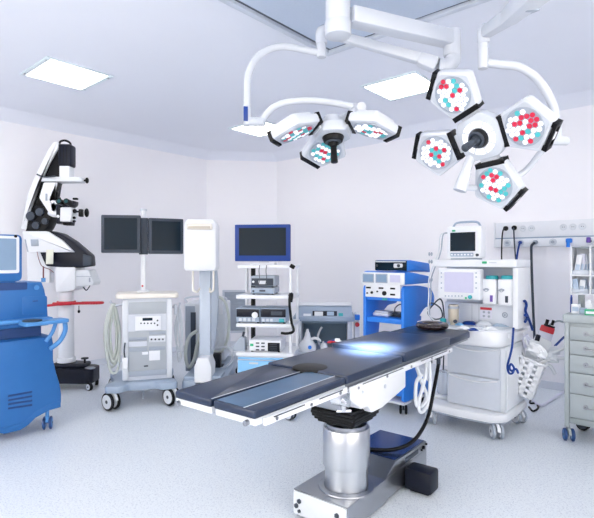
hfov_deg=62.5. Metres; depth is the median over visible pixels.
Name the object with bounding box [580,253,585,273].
pouch
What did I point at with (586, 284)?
pouch
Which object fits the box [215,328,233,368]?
cable
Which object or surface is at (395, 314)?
lead
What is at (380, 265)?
device
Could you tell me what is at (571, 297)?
marker pen
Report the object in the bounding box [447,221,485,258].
patient monitor
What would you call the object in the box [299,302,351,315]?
control panel
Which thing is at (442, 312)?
lead
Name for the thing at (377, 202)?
wall
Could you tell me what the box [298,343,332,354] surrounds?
niche shelf
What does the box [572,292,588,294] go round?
shelf
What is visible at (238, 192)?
wall
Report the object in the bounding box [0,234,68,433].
console
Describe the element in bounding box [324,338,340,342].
cable
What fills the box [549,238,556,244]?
outlet
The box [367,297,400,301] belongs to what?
shelf
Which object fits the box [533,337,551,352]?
pouch
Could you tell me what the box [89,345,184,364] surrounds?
baseboard
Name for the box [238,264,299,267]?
shelf
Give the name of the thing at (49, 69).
recessed light
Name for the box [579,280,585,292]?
pouch
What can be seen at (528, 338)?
wrapper
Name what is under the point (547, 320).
connector
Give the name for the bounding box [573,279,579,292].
pouch
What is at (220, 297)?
cable
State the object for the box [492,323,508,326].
packet
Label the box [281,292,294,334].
cable
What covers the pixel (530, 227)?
power socket
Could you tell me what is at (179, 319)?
cable hank
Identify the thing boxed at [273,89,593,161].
trim
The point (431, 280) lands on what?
lead
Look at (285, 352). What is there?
shelf
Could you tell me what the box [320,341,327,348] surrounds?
bottle
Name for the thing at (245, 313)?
source
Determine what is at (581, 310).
carton
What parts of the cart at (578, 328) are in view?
corner post, drawer, drawer, drawer, drawer, drawer, handle, handle, handle, handle, handle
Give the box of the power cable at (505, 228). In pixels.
[501,226,507,258]
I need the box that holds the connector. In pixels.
[544,319,554,328]
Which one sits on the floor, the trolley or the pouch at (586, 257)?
the trolley
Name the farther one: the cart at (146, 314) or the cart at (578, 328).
the cart at (146, 314)
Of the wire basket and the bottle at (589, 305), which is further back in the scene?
the wire basket
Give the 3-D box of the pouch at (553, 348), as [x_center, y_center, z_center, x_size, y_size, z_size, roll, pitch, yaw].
[2.204,0.807,4.239,0.140,0.112,0.014,0,0,25]
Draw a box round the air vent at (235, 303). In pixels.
[222,290,244,332]
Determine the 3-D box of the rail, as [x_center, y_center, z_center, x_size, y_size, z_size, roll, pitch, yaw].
[3.098,-0.278,5.141,2.012,0.301,0.117,0,0,41]
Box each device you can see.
[251,275,278,286]
[251,286,278,294]
[375,260,429,271]
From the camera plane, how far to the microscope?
5.40 m
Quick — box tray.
[373,310,392,316]
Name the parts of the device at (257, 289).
panel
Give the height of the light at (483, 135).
1.501 m
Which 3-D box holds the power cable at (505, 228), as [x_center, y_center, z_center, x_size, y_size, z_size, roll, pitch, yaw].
[2.414,-0.011,5.688,0.058,0.749,0.091,0,0,41]
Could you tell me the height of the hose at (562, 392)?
0.028 m
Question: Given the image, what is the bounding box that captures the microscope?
[21,139,103,390]
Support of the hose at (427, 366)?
hanging from the table
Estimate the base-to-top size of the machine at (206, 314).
1.850 m
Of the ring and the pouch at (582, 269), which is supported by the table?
the ring
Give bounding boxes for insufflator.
[260,305,288,323]
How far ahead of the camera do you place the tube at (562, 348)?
4.15 m
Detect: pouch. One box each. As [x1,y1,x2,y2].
[525,339,540,358]
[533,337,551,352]
[548,346,559,354]
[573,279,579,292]
[574,255,582,273]
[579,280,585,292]
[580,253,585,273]
[581,279,587,292]
[584,255,587,273]
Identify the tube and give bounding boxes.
[317,327,322,345]
[538,347,563,361]
[539,356,563,363]
[544,362,556,374]
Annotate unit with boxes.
[249,336,285,351]
[361,271,429,297]
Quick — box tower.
[235,224,299,419]
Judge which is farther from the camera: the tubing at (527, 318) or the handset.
the handset
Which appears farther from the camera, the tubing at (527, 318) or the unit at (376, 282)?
the unit at (376, 282)
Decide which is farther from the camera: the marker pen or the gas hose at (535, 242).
the gas hose at (535, 242)
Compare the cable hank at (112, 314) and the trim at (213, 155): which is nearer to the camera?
the cable hank at (112, 314)
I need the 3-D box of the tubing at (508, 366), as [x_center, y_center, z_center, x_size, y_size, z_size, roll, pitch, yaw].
[1.659,0.712,3.762,0.070,0.360,0.092,0,0,-3]
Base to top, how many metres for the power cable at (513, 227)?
0.732 m
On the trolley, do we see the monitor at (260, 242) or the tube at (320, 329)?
the tube at (320, 329)
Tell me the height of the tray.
0.050 m
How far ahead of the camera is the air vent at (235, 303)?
8.12 m
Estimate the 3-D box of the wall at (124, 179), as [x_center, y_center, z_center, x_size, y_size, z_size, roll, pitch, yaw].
[-3.798,-0.150,5.519,0.120,3.200,6.966,0,0,41]
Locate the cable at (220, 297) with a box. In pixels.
[214,296,229,352]
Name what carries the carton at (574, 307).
on the cart at (578, 328)
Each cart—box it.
[101,209,182,410]
[363,285,433,413]
[562,312,593,441]
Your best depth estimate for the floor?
3.48 m
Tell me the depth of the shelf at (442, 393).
4.40 m
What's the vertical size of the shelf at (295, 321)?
0.034 m
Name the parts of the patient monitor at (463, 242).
carry handle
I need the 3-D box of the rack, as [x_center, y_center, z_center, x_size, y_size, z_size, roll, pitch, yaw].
[2.573,0.168,3.929,0.644,0.544,0.164,0,0,41]
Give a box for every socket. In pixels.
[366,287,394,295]
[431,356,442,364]
[519,225,525,231]
[528,225,534,230]
[560,224,566,229]
[569,223,576,229]
[579,223,585,229]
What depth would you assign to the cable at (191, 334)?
5.53 m
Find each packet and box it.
[462,321,475,324]
[483,326,497,329]
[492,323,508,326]
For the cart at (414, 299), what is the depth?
4.67 m
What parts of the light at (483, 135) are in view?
plate, down post, plate, hub plate, handle mount, grip handle, surgical light, laminar flow canopy, plate, spring arm, extension arm, plate, plate, grip handle, handle mount, hub plate, down post, plate, spring arm, plate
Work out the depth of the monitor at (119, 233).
4.93 m
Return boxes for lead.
[391,304,400,316]
[427,298,444,386]
[428,232,444,320]
[429,232,446,320]
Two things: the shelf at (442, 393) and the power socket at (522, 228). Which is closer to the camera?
the shelf at (442, 393)
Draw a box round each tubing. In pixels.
[506,328,518,374]
[523,300,533,330]
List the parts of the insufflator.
panel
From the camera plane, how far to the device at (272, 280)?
4.85 m
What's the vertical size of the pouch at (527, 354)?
0.171 m
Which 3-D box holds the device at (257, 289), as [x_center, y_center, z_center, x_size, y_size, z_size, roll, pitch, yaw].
[-0.325,0.320,4.982,0.243,0.072,0.282,0,0,8]
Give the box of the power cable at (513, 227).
[511,225,516,258]
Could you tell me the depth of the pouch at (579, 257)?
4.07 m
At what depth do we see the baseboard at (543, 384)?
5.49 m
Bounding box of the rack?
[570,246,593,307]
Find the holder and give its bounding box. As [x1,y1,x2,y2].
[233,331,246,350]
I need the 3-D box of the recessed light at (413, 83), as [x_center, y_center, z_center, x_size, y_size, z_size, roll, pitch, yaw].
[1.065,-1.740,4.961,0.620,0.017,0.614,0,0,41]
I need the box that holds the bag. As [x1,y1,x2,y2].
[538,325,554,341]
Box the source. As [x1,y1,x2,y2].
[236,305,263,322]
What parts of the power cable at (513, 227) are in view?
cord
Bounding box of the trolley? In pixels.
[293,302,359,354]
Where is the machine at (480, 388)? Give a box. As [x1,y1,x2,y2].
[425,259,529,438]
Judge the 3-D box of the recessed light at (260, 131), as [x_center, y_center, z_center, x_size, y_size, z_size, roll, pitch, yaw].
[-0.489,-1.740,6.547,0.620,0.017,0.614,0,0,41]
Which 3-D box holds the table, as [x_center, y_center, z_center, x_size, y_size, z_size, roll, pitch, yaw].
[0.466,1.010,3.093,0.709,0.880,2.637,0,0,38]
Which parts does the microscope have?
pivot knob, arm, plate, carrier plate, handle knob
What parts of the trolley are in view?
panel, panel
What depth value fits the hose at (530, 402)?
4.72 m
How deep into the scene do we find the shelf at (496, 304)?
4.18 m
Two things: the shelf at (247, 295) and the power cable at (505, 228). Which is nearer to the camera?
the shelf at (247, 295)
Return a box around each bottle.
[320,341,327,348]
[585,300,593,308]
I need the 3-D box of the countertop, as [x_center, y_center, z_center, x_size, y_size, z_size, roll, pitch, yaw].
[1.544,0.650,4.310,0.704,0.130,0.618,0,0,41]
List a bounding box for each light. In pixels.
[20,56,113,91]
[218,0,569,211]
[228,121,274,136]
[360,70,429,100]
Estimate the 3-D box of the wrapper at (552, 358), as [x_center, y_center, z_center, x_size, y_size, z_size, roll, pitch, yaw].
[2.149,0.833,4.149,0.132,0.099,0.080,0,0,34]
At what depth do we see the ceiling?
4.40 m
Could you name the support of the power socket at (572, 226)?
attached to the rail
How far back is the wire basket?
4.12 m
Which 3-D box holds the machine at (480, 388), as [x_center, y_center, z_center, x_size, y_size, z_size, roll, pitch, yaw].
[1.564,0.727,4.305,0.765,1.446,0.671,0,0,41]
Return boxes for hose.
[414,361,431,413]
[516,241,521,258]
[528,400,538,411]
[530,240,537,338]
[532,390,563,406]
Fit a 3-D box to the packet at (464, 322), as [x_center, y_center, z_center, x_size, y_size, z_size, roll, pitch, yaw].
[1.529,0.564,4.334,0.130,0.033,0.080,0,0,31]
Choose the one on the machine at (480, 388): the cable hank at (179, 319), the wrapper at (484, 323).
the wrapper at (484, 323)
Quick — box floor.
[0,346,593,517]
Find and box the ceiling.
[0,0,593,151]
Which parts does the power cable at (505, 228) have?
cord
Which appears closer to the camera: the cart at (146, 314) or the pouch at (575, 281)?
the pouch at (575, 281)
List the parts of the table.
leg plate, worn panel, rail, plate, lid panel, rail, frame, rating plate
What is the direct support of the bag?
on the pouch at (545, 344)
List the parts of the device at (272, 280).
panel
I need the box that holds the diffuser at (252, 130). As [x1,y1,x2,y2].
[234,123,273,135]
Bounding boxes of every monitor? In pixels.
[101,215,140,252]
[148,218,182,253]
[235,224,290,260]
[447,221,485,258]
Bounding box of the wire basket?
[518,353,547,399]
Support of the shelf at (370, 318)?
attached to the cart at (414, 299)
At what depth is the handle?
4.00 m
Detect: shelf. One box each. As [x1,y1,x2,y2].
[236,292,299,298]
[236,319,299,327]
[236,345,299,356]
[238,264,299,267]
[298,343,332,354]
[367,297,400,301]
[367,315,420,324]
[433,259,529,267]
[434,385,447,399]
[482,303,512,305]
[572,274,588,275]
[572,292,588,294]
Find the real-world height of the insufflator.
0.153 m
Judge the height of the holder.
0.193 m
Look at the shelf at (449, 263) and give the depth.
4.24 m
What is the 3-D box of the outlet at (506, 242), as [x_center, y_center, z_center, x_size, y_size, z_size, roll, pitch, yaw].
[2.443,-0.188,5.681,0.076,0.076,0.016,0,0,41]
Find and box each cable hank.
[103,303,120,374]
[174,306,182,361]
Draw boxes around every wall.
[0,120,206,362]
[207,160,276,340]
[277,105,593,382]
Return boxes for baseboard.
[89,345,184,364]
[230,341,248,345]
[286,342,563,390]
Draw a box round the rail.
[494,219,593,247]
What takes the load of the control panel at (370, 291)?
attached to the unit at (376, 282)
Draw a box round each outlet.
[504,240,510,245]
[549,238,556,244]
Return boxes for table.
[174,326,469,517]
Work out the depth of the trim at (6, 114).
6.55 m
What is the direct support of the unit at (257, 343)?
on the tower
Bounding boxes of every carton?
[571,304,580,313]
[579,307,586,313]
[585,309,593,315]
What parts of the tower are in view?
post, drawer, drawer, post, post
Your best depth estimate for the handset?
4.79 m
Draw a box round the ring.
[416,321,448,329]
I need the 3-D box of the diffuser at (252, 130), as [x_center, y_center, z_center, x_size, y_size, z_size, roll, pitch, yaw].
[-0.489,-1.744,6.547,0.566,0.007,0.526,0,0,41]
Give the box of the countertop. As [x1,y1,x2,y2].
[447,327,523,347]
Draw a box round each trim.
[0,106,209,159]
[207,151,276,161]
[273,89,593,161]
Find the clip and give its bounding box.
[535,334,540,340]
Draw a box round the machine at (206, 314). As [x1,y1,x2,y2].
[182,219,237,388]
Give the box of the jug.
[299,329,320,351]
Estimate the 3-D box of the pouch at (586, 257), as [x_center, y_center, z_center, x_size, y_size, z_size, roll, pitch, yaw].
[2.404,0.045,4.081,0.052,0.163,0.026,0,0,41]
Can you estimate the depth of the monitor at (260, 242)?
4.92 m
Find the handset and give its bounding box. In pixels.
[122,343,127,368]
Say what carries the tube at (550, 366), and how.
in the wire basket
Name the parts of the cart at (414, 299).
panel, plate, panel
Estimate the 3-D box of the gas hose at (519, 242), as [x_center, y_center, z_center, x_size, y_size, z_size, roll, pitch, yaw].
[2.506,0.453,5.557,0.084,1.321,0.064,0,0,41]
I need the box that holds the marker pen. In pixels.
[570,295,572,311]
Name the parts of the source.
panel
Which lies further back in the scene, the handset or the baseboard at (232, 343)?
the baseboard at (232, 343)
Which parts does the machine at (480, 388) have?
handle, drawer, drawer, handle, panel, panel, rail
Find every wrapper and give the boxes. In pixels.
[457,325,469,329]
[476,320,491,326]
[521,334,530,347]
[526,342,547,358]
[545,351,558,362]
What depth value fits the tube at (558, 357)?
4.11 m
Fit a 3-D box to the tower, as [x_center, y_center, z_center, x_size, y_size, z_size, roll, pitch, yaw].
[-0.296,0.552,4.835,0.698,1.797,0.867,0,0,8]
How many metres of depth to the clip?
4.21 m
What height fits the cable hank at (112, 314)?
0.715 m
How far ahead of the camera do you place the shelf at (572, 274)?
4.03 m
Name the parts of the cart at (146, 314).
frame, plate, trim, panel, control panel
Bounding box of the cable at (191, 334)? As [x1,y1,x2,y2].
[184,330,198,368]
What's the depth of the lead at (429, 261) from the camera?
4.47 m
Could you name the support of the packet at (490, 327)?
on the machine at (480, 388)
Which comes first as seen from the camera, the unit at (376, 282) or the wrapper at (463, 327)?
the wrapper at (463, 327)
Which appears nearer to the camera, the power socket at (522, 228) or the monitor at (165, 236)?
the monitor at (165, 236)
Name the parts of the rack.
frame, post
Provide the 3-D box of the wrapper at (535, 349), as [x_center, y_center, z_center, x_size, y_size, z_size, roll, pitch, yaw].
[2.025,0.772,4.133,0.164,0.128,0.087,0,0,24]
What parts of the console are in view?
vial post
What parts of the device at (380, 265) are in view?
panel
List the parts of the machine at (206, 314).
door, dark panel, detector handle, push handle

